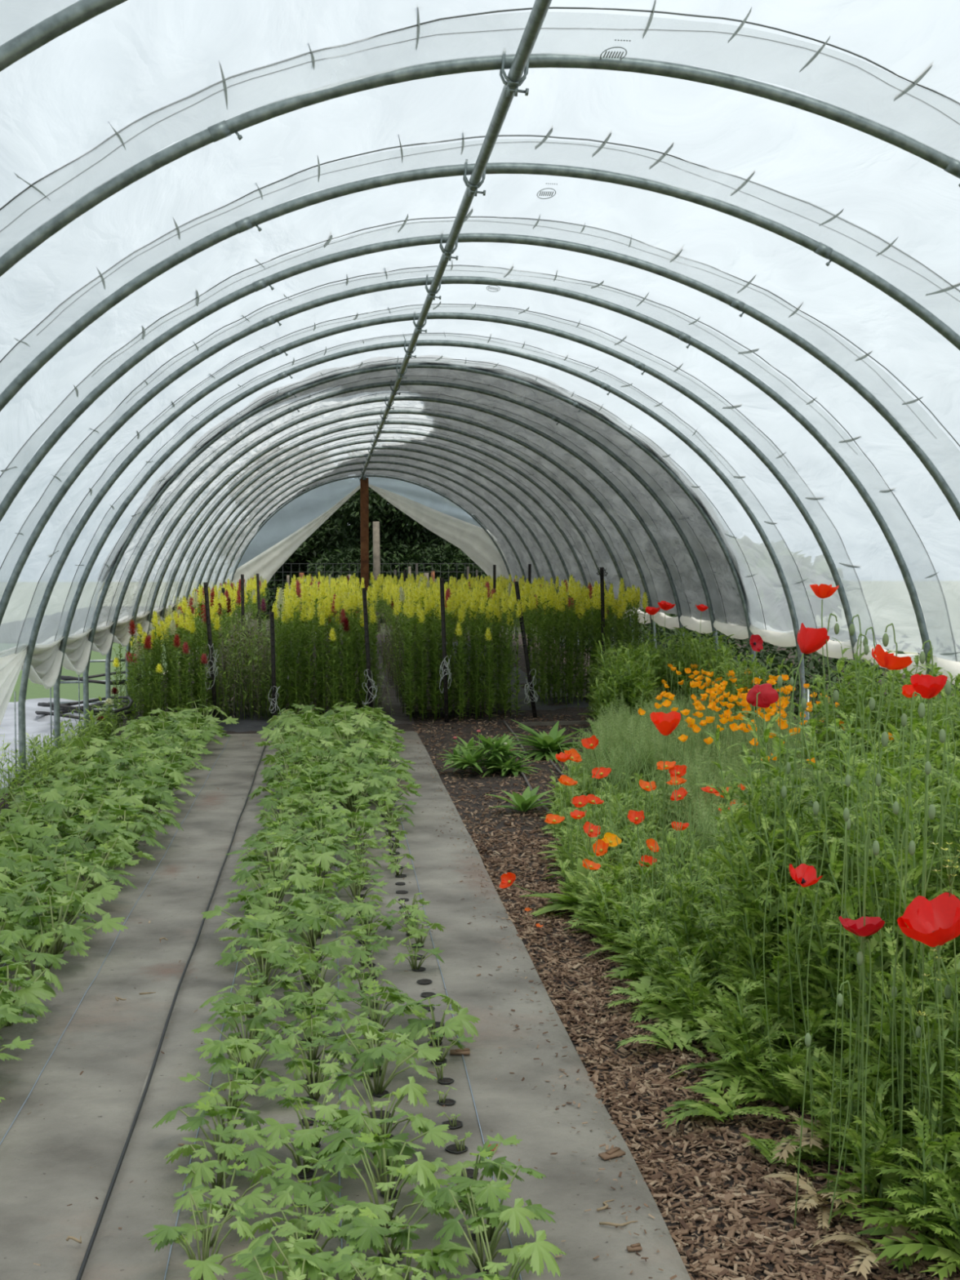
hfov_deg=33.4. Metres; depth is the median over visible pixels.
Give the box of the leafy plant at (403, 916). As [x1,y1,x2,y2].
[397,906,425,923]
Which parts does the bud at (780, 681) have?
bud stem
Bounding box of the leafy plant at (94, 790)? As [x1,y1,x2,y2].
[22,782,105,817]
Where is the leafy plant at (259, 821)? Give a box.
[255,817,295,831]
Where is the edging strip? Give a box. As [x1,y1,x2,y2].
[519,720,596,726]
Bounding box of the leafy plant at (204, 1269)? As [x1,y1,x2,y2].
[142,1184,270,1279]
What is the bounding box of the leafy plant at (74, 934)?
[0,921,88,978]
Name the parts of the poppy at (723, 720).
flower stem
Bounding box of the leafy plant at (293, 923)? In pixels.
[283,914,366,959]
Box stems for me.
[644,667,959,954]
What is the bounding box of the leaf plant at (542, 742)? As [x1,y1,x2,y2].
[508,719,592,762]
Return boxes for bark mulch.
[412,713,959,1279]
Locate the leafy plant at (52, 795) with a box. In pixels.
[0,784,62,822]
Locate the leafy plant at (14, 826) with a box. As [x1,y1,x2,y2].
[0,819,32,845]
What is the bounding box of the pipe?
[360,0,551,479]
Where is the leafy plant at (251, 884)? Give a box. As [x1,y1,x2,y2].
[223,869,303,907]
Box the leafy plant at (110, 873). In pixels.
[36,845,129,897]
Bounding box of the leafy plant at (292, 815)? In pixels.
[281,805,353,834]
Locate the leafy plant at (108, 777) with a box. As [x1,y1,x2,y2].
[97,773,145,795]
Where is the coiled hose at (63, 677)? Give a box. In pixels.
[60,671,142,684]
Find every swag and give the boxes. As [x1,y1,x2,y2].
[21,636,63,688]
[57,626,92,675]
[86,621,115,655]
[108,615,133,647]
[128,610,150,637]
[146,607,163,629]
[160,604,174,623]
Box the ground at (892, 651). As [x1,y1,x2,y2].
[13,640,959,778]
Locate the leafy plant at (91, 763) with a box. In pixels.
[68,757,134,780]
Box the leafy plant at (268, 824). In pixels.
[256,816,309,839]
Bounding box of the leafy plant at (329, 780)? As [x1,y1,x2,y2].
[315,771,384,804]
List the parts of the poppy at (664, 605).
flower stem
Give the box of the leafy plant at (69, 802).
[24,790,108,827]
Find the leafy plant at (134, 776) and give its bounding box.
[102,763,157,781]
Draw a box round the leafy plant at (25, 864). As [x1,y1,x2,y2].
[3,854,86,891]
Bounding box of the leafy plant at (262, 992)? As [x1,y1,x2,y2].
[199,974,297,1017]
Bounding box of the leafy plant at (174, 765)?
[136,762,195,783]
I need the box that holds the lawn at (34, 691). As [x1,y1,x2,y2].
[8,641,195,702]
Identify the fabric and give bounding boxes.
[0,733,266,1279]
[80,731,691,1279]
[210,644,301,733]
[357,647,414,724]
[440,641,591,715]
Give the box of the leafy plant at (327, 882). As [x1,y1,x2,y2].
[304,877,341,914]
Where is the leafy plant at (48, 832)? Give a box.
[16,823,133,857]
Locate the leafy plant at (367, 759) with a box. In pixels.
[322,746,380,773]
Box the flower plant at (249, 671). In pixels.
[205,608,293,720]
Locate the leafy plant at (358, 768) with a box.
[328,761,390,783]
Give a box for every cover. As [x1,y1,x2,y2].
[0,0,959,661]
[90,361,746,627]
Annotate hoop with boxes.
[0,0,127,71]
[0,51,959,276]
[0,159,959,411]
[0,232,959,521]
[0,274,931,673]
[17,311,859,786]
[53,338,807,763]
[83,361,756,745]
[105,379,719,732]
[125,395,684,717]
[142,408,656,693]
[158,420,633,662]
[169,429,613,675]
[179,439,594,675]
[189,446,579,666]
[198,453,564,658]
[212,460,547,652]
[217,467,532,646]
[226,474,517,638]
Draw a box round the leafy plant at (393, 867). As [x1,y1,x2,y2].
[386,856,413,875]
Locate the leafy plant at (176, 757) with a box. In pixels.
[126,754,196,789]
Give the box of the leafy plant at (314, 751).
[289,746,349,773]
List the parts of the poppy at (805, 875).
flower stem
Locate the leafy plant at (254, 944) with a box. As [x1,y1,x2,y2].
[233,932,302,974]
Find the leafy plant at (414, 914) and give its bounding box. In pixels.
[384,907,431,936]
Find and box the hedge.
[306,474,488,622]
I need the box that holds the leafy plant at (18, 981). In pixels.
[0,977,51,1026]
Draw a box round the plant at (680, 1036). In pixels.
[615,1015,707,1058]
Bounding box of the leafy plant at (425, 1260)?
[351,1221,462,1279]
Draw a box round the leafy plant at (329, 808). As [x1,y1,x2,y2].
[286,793,340,823]
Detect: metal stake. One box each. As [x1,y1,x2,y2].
[203,582,217,718]
[221,587,227,680]
[240,574,244,648]
[256,573,262,641]
[270,612,276,715]
[361,587,373,719]
[403,569,406,657]
[440,577,448,722]
[493,564,495,668]
[514,581,537,718]
[527,564,531,659]
[600,567,604,653]
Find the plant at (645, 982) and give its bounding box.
[604,976,674,1022]
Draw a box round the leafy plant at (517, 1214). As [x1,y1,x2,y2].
[431,1182,542,1273]
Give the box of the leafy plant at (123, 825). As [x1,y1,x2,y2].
[78,802,177,842]
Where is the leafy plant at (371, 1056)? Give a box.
[320,1017,442,1095]
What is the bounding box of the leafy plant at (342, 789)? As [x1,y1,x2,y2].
[284,778,351,803]
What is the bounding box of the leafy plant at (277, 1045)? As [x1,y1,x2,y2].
[202,1034,297,1088]
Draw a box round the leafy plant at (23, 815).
[0,813,27,831]
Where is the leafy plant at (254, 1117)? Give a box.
[194,1079,266,1133]
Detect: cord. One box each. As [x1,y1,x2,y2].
[0,6,959,210]
[0,27,959,231]
[0,134,959,362]
[0,216,959,477]
[0,265,956,661]
[14,303,876,653]
[36,141,959,335]
[54,333,817,639]
[83,357,766,631]
[91,220,936,438]
[106,375,726,626]
[126,270,857,454]
[143,406,659,614]
[149,392,691,617]
[152,306,790,468]
[159,417,631,608]
[170,427,614,604]
[173,334,733,476]
[183,436,594,595]
[191,360,692,484]
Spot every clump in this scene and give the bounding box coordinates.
[437,729,541,777]
[520,857,638,918]
[537,832,599,858]
[568,719,604,743]
[856,1191,955,1260]
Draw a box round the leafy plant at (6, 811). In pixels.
[0,807,56,826]
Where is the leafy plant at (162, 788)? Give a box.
[128,777,182,812]
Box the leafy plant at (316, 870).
[300,862,348,893]
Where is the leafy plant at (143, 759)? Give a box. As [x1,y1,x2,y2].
[107,746,179,779]
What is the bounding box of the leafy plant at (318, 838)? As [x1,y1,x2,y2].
[290,827,337,848]
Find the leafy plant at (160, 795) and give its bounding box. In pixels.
[111,777,177,820]
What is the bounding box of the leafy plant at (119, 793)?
[84,774,137,806]
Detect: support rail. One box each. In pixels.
[48,699,143,703]
[60,679,146,683]
[89,658,145,662]
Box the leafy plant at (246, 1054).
[191,1008,302,1067]
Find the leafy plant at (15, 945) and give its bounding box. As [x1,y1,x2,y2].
[0,939,22,955]
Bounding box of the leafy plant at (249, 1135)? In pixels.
[152,1099,272,1159]
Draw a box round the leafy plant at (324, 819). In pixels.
[294,813,337,837]
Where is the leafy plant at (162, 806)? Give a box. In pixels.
[123,793,181,821]
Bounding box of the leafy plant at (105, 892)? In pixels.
[19,852,120,919]
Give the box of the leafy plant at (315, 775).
[299,773,342,803]
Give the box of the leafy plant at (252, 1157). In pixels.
[163,1123,280,1188]
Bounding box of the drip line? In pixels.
[75,733,269,1279]
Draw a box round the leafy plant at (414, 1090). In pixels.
[328,1067,435,1137]
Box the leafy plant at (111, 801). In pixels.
[73,798,123,821]
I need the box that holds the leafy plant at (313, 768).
[299,764,337,783]
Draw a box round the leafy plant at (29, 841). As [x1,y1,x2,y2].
[0,834,57,860]
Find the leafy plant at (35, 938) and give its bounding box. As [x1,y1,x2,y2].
[3,915,90,969]
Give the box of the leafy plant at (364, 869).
[332,858,377,881]
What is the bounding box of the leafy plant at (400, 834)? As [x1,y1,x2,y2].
[380,828,408,846]
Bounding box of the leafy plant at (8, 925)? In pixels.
[0,920,26,966]
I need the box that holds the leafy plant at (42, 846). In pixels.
[4,842,101,883]
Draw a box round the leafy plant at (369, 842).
[333,839,379,866]
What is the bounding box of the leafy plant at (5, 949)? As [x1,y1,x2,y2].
[0,944,14,957]
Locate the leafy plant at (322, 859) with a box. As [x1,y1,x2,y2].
[276,842,358,885]
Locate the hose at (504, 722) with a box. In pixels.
[502,720,527,755]
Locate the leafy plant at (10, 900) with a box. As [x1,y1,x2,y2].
[0,887,68,931]
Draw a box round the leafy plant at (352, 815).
[313,809,385,838]
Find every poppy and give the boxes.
[499,872,571,906]
[544,813,565,870]
[555,751,571,801]
[558,774,577,827]
[564,748,582,807]
[569,809,586,842]
[571,795,591,851]
[581,735,598,794]
[582,821,600,852]
[582,858,600,874]
[586,794,616,863]
[591,767,612,817]
[592,839,608,868]
[601,832,621,866]
[627,809,644,867]
[635,708,645,769]
[638,854,657,866]
[639,779,656,827]
[645,606,660,697]
[645,838,661,855]
[649,711,680,976]
[654,702,662,752]
[655,694,662,711]
[656,728,667,790]
[656,760,675,804]
[657,600,675,692]
[659,690,666,710]
[662,683,669,702]
[662,692,670,738]
[662,699,671,758]
[665,776,686,822]
[666,693,675,712]
[668,764,693,824]
[670,666,676,701]
[670,786,688,822]
[671,707,678,744]
[671,821,688,867]
[675,670,681,706]
[677,680,684,698]
[678,734,688,764]
[680,709,689,764]
[684,667,691,709]
[684,716,692,777]
[686,681,695,726]
[687,718,696,759]
[687,724,693,750]
[688,674,694,693]
[690,693,696,730]
[692,701,700,738]
[692,724,700,756]
[693,670,699,695]
[693,675,702,704]
[693,681,701,733]
[695,604,708,698]
[696,704,706,760]
[696,711,703,765]
[697,684,705,719]
[698,702,705,750]
[700,693,708,737]
[700,719,707,759]
[700,783,719,803]
[701,669,706,711]
[702,682,710,705]
[703,715,713,764]
[703,737,713,779]
[705,688,711,727]
[706,676,711,714]
[706,702,715,757]
[707,671,713,676]
[707,690,717,745]
[708,715,715,759]
[709,687,717,740]
[711,706,721,759]
[713,697,719,744]
[713,724,724,777]
[714,683,720,738]
[714,789,727,797]
[715,676,722,695]
[715,688,722,711]
[718,695,724,738]
[718,713,728,737]
[719,685,725,724]
[719,701,728,752]
[719,717,728,769]
[720,680,727,691]
[722,691,730,743]
[724,709,732,747]
[725,702,735,762]
[725,715,730,759]
[726,783,745,796]
[728,670,734,715]
[728,694,737,751]
[728,715,733,761]
[728,722,738,765]
[730,678,737,721]
[733,713,739,739]
[735,691,742,723]
[736,687,743,732]
[736,722,746,770]
[738,712,746,755]
[741,694,746,741]
[741,700,747,751]
[742,706,751,755]
[742,725,750,773]
[746,634,763,715]
[746,683,778,910]
[747,724,755,765]
[749,737,758,787]
[753,677,762,719]
[755,711,763,753]
[761,713,769,750]
[764,707,772,751]
[764,715,772,753]
[766,680,773,728]
[768,678,777,707]
[768,733,775,769]
[769,702,776,726]
[770,706,777,730]
[770,753,776,787]
[773,675,780,723]
[776,687,783,696]
[776,716,782,768]
[777,701,784,741]
[777,709,785,738]
[777,720,788,734]
[781,674,789,696]
[781,699,790,738]
[783,688,791,717]
[784,622,829,1046]
[784,685,792,727]
[789,728,795,743]
[789,863,822,1167]
[791,727,800,773]
[803,683,809,724]
[804,704,812,717]
[806,701,811,725]
[806,757,815,778]
[809,583,839,843]
[809,692,817,726]
[838,915,884,1188]
[871,644,912,968]
[888,732,893,789]
[897,892,959,1169]
[902,684,917,754]
[910,673,947,978]
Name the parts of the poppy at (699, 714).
flower stem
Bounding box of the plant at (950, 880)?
[931,841,959,1164]
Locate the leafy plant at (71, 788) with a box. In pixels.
[42,777,107,817]
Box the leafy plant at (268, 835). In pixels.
[244,829,306,862]
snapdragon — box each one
[95,715,109,740]
[101,697,119,739]
[106,687,124,733]
[110,657,126,728]
[112,642,126,706]
[122,652,137,720]
[124,618,142,719]
[124,650,138,719]
[124,653,139,719]
[127,638,142,718]
[128,635,141,711]
[128,648,143,711]
[133,623,150,714]
[136,631,145,708]
[136,640,143,715]
[136,651,143,713]
[137,631,155,715]
[137,634,153,716]
[139,635,155,719]
[140,570,627,667]
[140,630,154,711]
[143,636,156,710]
[143,641,158,710]
[148,628,163,715]
[149,654,159,715]
[150,609,165,715]
[151,631,166,707]
[151,663,170,716]
[153,624,164,715]
[153,627,166,707]
[154,623,168,710]
[159,619,177,711]
[162,613,172,711]
[162,622,172,711]
[164,613,181,712]
[164,616,179,711]
[164,616,184,711]
[164,629,171,705]
[165,604,180,711]
[166,619,180,711]
[167,609,182,711]
[169,632,187,711]
[174,606,185,711]
[176,608,189,707]
[176,613,189,706]
[177,595,190,698]
[177,619,189,707]
[178,641,195,711]
[179,614,196,708]
[180,620,191,705]
[181,605,195,706]
[182,619,198,708]
[187,595,198,706]
[188,590,202,711]
[188,613,199,711]
[191,583,207,717]
[192,587,208,706]
[193,586,211,712]
[193,601,205,711]
[195,600,206,712]
[195,614,206,699]
[197,606,213,715]
[197,653,213,717]
[202,603,216,711]
[204,589,220,692]
[205,608,221,703]
[206,594,220,703]
[207,605,217,712]
[208,613,222,688]
[208,616,222,707]
[257,596,270,655]
[270,601,286,715]
[271,587,286,714]
[272,600,286,696]
[274,586,286,708]
[274,604,285,715]
[275,597,288,713]
[279,608,288,711]
[280,595,288,708]
[280,598,299,706]
[281,617,291,708]
[282,600,296,713]
[284,595,297,711]
[284,597,288,710]
[286,577,300,711]
[286,587,302,714]
[286,607,300,707]
[287,595,302,713]
[291,586,301,710]
[293,578,311,705]
[294,602,308,712]
[295,580,311,705]
[297,591,303,710]
[297,591,313,702]
[300,603,317,708]
[301,600,316,704]
[301,608,315,705]
[302,587,314,702]
[303,593,316,702]
[307,594,316,710]
[309,602,324,711]
[311,582,324,712]
[311,588,328,714]
[311,596,327,707]
[313,591,326,711]
[313,598,327,708]
[313,610,330,714]
[315,580,330,702]
[318,603,330,711]
[324,594,330,709]
[324,600,337,706]
[325,593,338,715]
[325,626,342,712]
[326,591,342,706]
[326,614,337,703]
[327,586,340,701]
[328,590,340,708]
[329,591,344,712]
[334,586,344,694]
[334,613,342,706]
[336,608,352,719]
[338,595,350,705]
[338,615,355,706]
[339,589,356,702]
[339,604,350,706]
[340,598,357,703]
[342,584,355,694]
[344,588,362,709]
[346,595,360,712]
[348,584,361,709]
[351,592,361,705]
[353,591,368,708]
[353,613,368,707]
[354,591,369,707]
[355,608,364,702]
[358,586,374,706]
[359,587,366,706]
[360,602,376,706]
[362,602,377,697]
[367,580,381,706]
[368,586,380,703]
[368,595,381,702]
[368,604,382,707]
[387,599,396,682]
[392,613,403,686]
[397,586,414,706]
[398,596,413,715]
[400,591,412,702]
[400,600,419,720]
[400,607,414,700]
[402,598,414,703]
[402,601,417,719]
[404,589,418,717]
[405,597,417,711]
[411,586,428,708]
[413,585,428,716]
[413,591,428,706]
[413,593,427,703]
[413,607,431,720]
[414,601,429,719]
[414,623,427,711]
[417,598,432,718]
[418,580,431,715]
[424,609,433,702]
[426,583,439,713]
[426,590,443,719]
[426,591,443,711]
[426,597,435,705]
[427,587,435,699]
[427,605,443,707]
[428,582,442,708]
[428,608,442,720]
[432,586,447,717]
[435,607,444,713]
[436,599,453,712]
[440,592,456,688]
[440,596,457,713]
[443,591,453,693]
[444,586,455,715]
[445,600,462,717]
[445,602,455,683]
[446,585,457,715]
[446,603,458,691]
[451,590,466,713]
[452,600,466,705]
[452,621,468,720]
[453,584,467,710]
[453,592,468,690]
[455,578,470,710]
[455,589,470,705]
[456,600,470,718]
[456,606,472,719]
[460,591,473,716]
[463,586,479,717]
[466,596,486,719]
[466,610,475,702]
[467,594,483,717]
[467,596,479,713]
[467,600,478,711]
[469,606,481,714]
[471,586,485,715]
[472,604,486,699]
[475,588,483,706]
[476,587,488,717]
[476,601,486,709]
[479,607,494,711]
[481,613,497,714]
[481,626,497,720]
[483,581,495,714]
[483,587,496,711]
[483,596,497,712]
[484,605,499,717]
[487,592,499,701]
[490,587,500,704]
[491,602,504,714]
[492,608,504,711]
[493,593,503,709]
[493,600,504,711]
[494,579,508,696]
[497,590,511,706]
[497,591,515,718]
[497,599,515,711]
[499,591,509,702]
[499,600,516,713]
[501,609,516,716]
[509,583,515,669]
[510,599,524,716]
[524,580,533,688]
[525,594,538,685]
[526,593,539,694]
[528,595,541,696]
[531,585,542,697]
[534,586,551,702]
[535,587,546,698]
[536,587,551,702]
[536,593,549,701]
[537,605,551,689]
[543,589,552,697]
[544,584,555,693]
[544,588,555,699]
[546,589,560,702]
[546,603,561,698]
[549,591,563,701]
[551,593,564,695]
[551,595,566,703]
[552,596,565,690]
[553,594,564,697]
[557,604,568,698]
[560,592,576,700]
[561,580,573,689]
[562,579,577,702]
[564,573,573,697]
[565,577,577,696]
[565,581,579,703]
[569,601,583,698]
[570,585,580,693]
[572,607,586,699]
[573,600,589,702]
[576,586,588,690]
[576,602,589,696]
[577,587,591,689]
[577,589,588,692]
[582,595,593,702]
[584,591,598,697]
[586,583,599,688]
[586,594,599,689]
[587,592,599,681]
[588,580,598,675]
[590,593,601,692]
[592,583,606,666]
[594,592,601,672]
[596,599,608,648]
[598,606,611,646]
[599,580,608,648]
[600,591,614,653]
[605,582,614,648]
[605,600,614,654]
[606,597,617,654]
[612,582,624,655]
[612,605,625,653]
[613,591,625,644]
[613,602,624,653]
[614,577,625,641]
[615,595,628,647]
[622,589,634,646]
[622,601,633,649]
[623,586,635,650]
[624,586,639,646]
[624,597,635,644]
[629,585,641,648]
[629,591,641,648]
[630,592,641,648]
[631,586,643,647]
[637,591,649,645]
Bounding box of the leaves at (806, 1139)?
[771,1111,833,1162]
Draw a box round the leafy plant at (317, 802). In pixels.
[298,796,347,813]
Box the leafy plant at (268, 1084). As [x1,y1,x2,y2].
[177,1062,284,1107]
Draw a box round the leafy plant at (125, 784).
[87,782,133,802]
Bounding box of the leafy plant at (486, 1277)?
[454,1271,513,1279]
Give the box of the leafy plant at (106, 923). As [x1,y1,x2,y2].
[1,880,129,955]
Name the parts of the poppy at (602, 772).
flower stem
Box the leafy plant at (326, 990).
[267,971,338,1012]
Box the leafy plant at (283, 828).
[253,823,306,856]
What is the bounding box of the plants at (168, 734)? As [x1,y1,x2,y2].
[49,699,415,778]
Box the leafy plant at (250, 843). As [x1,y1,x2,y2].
[235,835,315,874]
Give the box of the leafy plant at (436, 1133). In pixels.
[318,1103,457,1168]
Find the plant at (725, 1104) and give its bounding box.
[657,1075,790,1128]
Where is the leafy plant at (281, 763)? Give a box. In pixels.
[260,762,320,783]
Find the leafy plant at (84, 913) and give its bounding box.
[37,890,100,922]
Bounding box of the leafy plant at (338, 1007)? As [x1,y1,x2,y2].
[324,986,428,1032]
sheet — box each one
[0,697,119,789]
[102,360,747,599]
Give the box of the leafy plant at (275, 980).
[234,962,293,1002]
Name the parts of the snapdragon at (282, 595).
leafy stem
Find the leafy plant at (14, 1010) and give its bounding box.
[0,985,25,1022]
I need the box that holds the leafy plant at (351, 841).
[326,834,388,857]
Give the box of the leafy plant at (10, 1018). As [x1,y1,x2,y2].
[0,1007,38,1029]
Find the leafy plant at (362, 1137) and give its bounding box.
[314,1131,437,1196]
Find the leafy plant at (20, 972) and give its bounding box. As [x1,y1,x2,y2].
[0,958,57,1005]
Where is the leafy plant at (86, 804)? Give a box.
[26,789,92,825]
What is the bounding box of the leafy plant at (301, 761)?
[270,759,311,781]
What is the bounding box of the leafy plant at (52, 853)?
[34,849,103,882]
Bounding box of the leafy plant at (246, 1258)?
[231,1246,335,1279]
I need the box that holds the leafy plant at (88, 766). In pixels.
[75,765,121,778]
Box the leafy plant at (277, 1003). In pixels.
[214,995,284,1036]
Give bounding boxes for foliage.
[539,727,813,946]
[551,637,959,1279]
[567,682,888,875]
[577,624,792,729]
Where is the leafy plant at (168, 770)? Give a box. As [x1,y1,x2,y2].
[120,764,182,790]
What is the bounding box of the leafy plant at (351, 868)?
[341,863,385,888]
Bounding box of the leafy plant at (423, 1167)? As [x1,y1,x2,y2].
[324,1142,454,1228]
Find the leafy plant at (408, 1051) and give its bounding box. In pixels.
[324,1026,422,1075]
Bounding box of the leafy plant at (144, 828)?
[80,806,168,857]
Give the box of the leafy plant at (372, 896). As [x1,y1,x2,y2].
[342,893,385,921]
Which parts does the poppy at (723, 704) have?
flower stem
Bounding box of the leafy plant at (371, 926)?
[348,922,390,951]
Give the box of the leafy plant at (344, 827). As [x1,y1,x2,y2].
[336,820,384,852]
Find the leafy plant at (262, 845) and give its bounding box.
[239,841,311,879]
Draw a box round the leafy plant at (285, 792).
[249,777,302,799]
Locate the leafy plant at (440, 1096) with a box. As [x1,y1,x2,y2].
[434,1085,457,1103]
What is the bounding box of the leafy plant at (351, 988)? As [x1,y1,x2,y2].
[342,978,397,1008]
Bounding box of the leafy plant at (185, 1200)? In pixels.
[172,1188,259,1248]
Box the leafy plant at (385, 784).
[368,782,408,804]
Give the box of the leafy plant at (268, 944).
[218,920,311,964]
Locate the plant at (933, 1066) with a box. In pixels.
[911,1004,944,1172]
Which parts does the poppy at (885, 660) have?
flower stem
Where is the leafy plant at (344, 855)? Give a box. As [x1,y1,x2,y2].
[302,840,357,876]
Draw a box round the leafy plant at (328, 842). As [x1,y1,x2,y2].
[284,838,337,860]
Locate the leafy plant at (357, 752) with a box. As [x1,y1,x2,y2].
[317,741,381,773]
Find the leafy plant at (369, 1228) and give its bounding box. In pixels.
[329,1184,467,1263]
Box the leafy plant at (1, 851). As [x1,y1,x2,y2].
[0,850,17,862]
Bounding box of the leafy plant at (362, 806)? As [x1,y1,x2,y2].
[316,801,381,820]
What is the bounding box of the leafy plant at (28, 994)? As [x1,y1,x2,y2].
[0,960,63,1026]
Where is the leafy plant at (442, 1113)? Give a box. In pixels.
[435,1111,459,1126]
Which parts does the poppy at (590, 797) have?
flower stem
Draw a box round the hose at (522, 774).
[519,771,552,813]
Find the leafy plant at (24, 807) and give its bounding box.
[22,800,109,827]
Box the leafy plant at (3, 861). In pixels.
[0,853,57,887]
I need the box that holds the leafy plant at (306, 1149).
[263,1115,343,1172]
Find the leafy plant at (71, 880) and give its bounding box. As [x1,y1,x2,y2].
[2,867,83,897]
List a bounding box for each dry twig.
[66,1235,81,1243]
[115,996,125,1001]
[138,991,155,995]
[596,1199,614,1211]
[599,1220,637,1226]
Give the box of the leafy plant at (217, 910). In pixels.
[200,892,308,936]
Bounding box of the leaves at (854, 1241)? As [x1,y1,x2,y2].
[810,1212,946,1279]
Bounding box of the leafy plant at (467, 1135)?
[442,1131,471,1151]
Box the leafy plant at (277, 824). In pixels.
[262,820,304,848]
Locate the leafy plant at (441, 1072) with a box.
[422,1059,447,1079]
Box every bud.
[763,776,786,1106]
[777,675,782,888]
[777,753,797,989]
[787,667,800,882]
[793,697,806,933]
[793,1032,811,1229]
[806,791,826,1135]
[815,680,839,966]
[826,613,848,1050]
[826,807,849,1197]
[826,980,853,1231]
[838,774,850,1186]
[844,805,862,1185]
[848,614,861,869]
[848,688,875,1066]
[854,633,875,902]
[856,939,871,1222]
[857,720,888,1161]
[859,626,875,911]
[861,829,879,1213]
[862,622,897,1090]
[865,761,884,1189]
[887,713,906,1044]
[891,829,915,1164]
[891,986,903,1186]
[893,788,906,1212]
[897,691,924,1185]
[903,792,945,1188]
[909,716,955,1193]
[915,1013,930,1193]
[916,760,931,1196]
[918,640,933,1070]
[930,680,951,993]
[933,973,951,1060]
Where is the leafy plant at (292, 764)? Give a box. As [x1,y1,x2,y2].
[275,764,305,781]
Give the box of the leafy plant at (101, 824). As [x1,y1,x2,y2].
[26,813,140,857]
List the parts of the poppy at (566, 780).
flower stem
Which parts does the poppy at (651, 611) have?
flower stem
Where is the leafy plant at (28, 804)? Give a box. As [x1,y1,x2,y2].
[0,800,59,844]
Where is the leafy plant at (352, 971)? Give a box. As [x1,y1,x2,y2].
[343,964,386,990]
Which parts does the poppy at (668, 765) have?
flower stem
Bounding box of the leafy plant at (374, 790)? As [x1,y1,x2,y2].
[351,773,422,810]
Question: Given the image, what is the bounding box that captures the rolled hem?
[622,608,959,684]
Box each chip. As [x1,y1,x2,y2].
[449,1048,470,1054]
[598,1146,625,1159]
[626,1242,642,1252]
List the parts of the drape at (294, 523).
film panel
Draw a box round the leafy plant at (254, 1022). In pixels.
[208,998,293,1044]
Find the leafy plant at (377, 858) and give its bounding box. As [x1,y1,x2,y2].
[347,848,383,873]
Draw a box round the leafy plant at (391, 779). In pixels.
[361,775,404,793]
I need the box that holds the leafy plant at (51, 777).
[40,768,77,785]
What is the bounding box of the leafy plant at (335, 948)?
[274,939,351,983]
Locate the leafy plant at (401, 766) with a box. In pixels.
[347,755,414,774]
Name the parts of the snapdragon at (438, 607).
leafy stem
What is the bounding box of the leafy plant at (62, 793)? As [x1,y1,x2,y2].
[7,783,79,808]
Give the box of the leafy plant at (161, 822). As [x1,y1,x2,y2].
[102,805,174,831]
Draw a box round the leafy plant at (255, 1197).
[173,1159,293,1217]
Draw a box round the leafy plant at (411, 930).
[397,918,446,944]
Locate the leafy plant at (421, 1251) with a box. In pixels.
[397,1248,456,1276]
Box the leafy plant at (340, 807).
[330,805,377,835]
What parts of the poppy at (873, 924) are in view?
flower stem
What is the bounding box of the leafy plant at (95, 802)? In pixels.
[60,792,101,817]
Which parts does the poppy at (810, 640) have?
flower stem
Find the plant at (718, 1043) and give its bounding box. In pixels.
[694,1017,740,1085]
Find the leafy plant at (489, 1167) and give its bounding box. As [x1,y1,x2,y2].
[406,1133,523,1218]
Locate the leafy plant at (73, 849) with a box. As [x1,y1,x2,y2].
[37,837,106,860]
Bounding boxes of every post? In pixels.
[13,691,17,799]
[49,687,52,749]
[78,675,79,737]
[286,575,289,586]
[360,475,368,639]
[373,521,380,632]
[408,566,410,577]
[415,563,417,580]
[423,573,428,626]
[466,566,469,618]
[805,688,809,737]
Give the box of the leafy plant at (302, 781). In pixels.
[283,768,350,793]
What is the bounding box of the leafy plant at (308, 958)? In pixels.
[279,953,360,995]
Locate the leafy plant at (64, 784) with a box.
[35,779,79,795]
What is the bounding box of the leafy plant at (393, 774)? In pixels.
[354,764,401,785]
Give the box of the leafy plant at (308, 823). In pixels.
[293,813,350,844]
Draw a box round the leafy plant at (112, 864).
[73,846,134,884]
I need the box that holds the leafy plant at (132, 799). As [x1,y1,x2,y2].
[82,786,175,822]
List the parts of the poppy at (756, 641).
flower stem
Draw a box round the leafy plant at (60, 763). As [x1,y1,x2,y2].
[49,760,78,783]
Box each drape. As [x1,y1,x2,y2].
[0,643,27,724]
[231,477,359,619]
[366,476,512,581]
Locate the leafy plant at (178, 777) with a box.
[123,766,195,809]
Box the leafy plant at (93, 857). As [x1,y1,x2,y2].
[35,850,140,889]
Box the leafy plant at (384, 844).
[378,835,406,854]
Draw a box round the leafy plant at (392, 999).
[335,982,415,1019]
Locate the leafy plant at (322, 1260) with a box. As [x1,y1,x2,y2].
[233,1226,364,1279]
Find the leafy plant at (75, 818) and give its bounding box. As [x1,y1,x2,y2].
[4,813,84,833]
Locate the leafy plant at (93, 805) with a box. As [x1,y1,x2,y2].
[90,796,147,818]
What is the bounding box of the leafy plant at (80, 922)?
[0,905,97,948]
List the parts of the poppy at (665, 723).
flower stem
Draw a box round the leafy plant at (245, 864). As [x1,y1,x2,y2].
[234,844,320,902]
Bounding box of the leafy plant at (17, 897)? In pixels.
[0,890,23,927]
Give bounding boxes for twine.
[204,644,218,689]
[267,685,280,714]
[362,669,377,706]
[439,655,451,693]
[524,668,537,703]
[595,567,608,576]

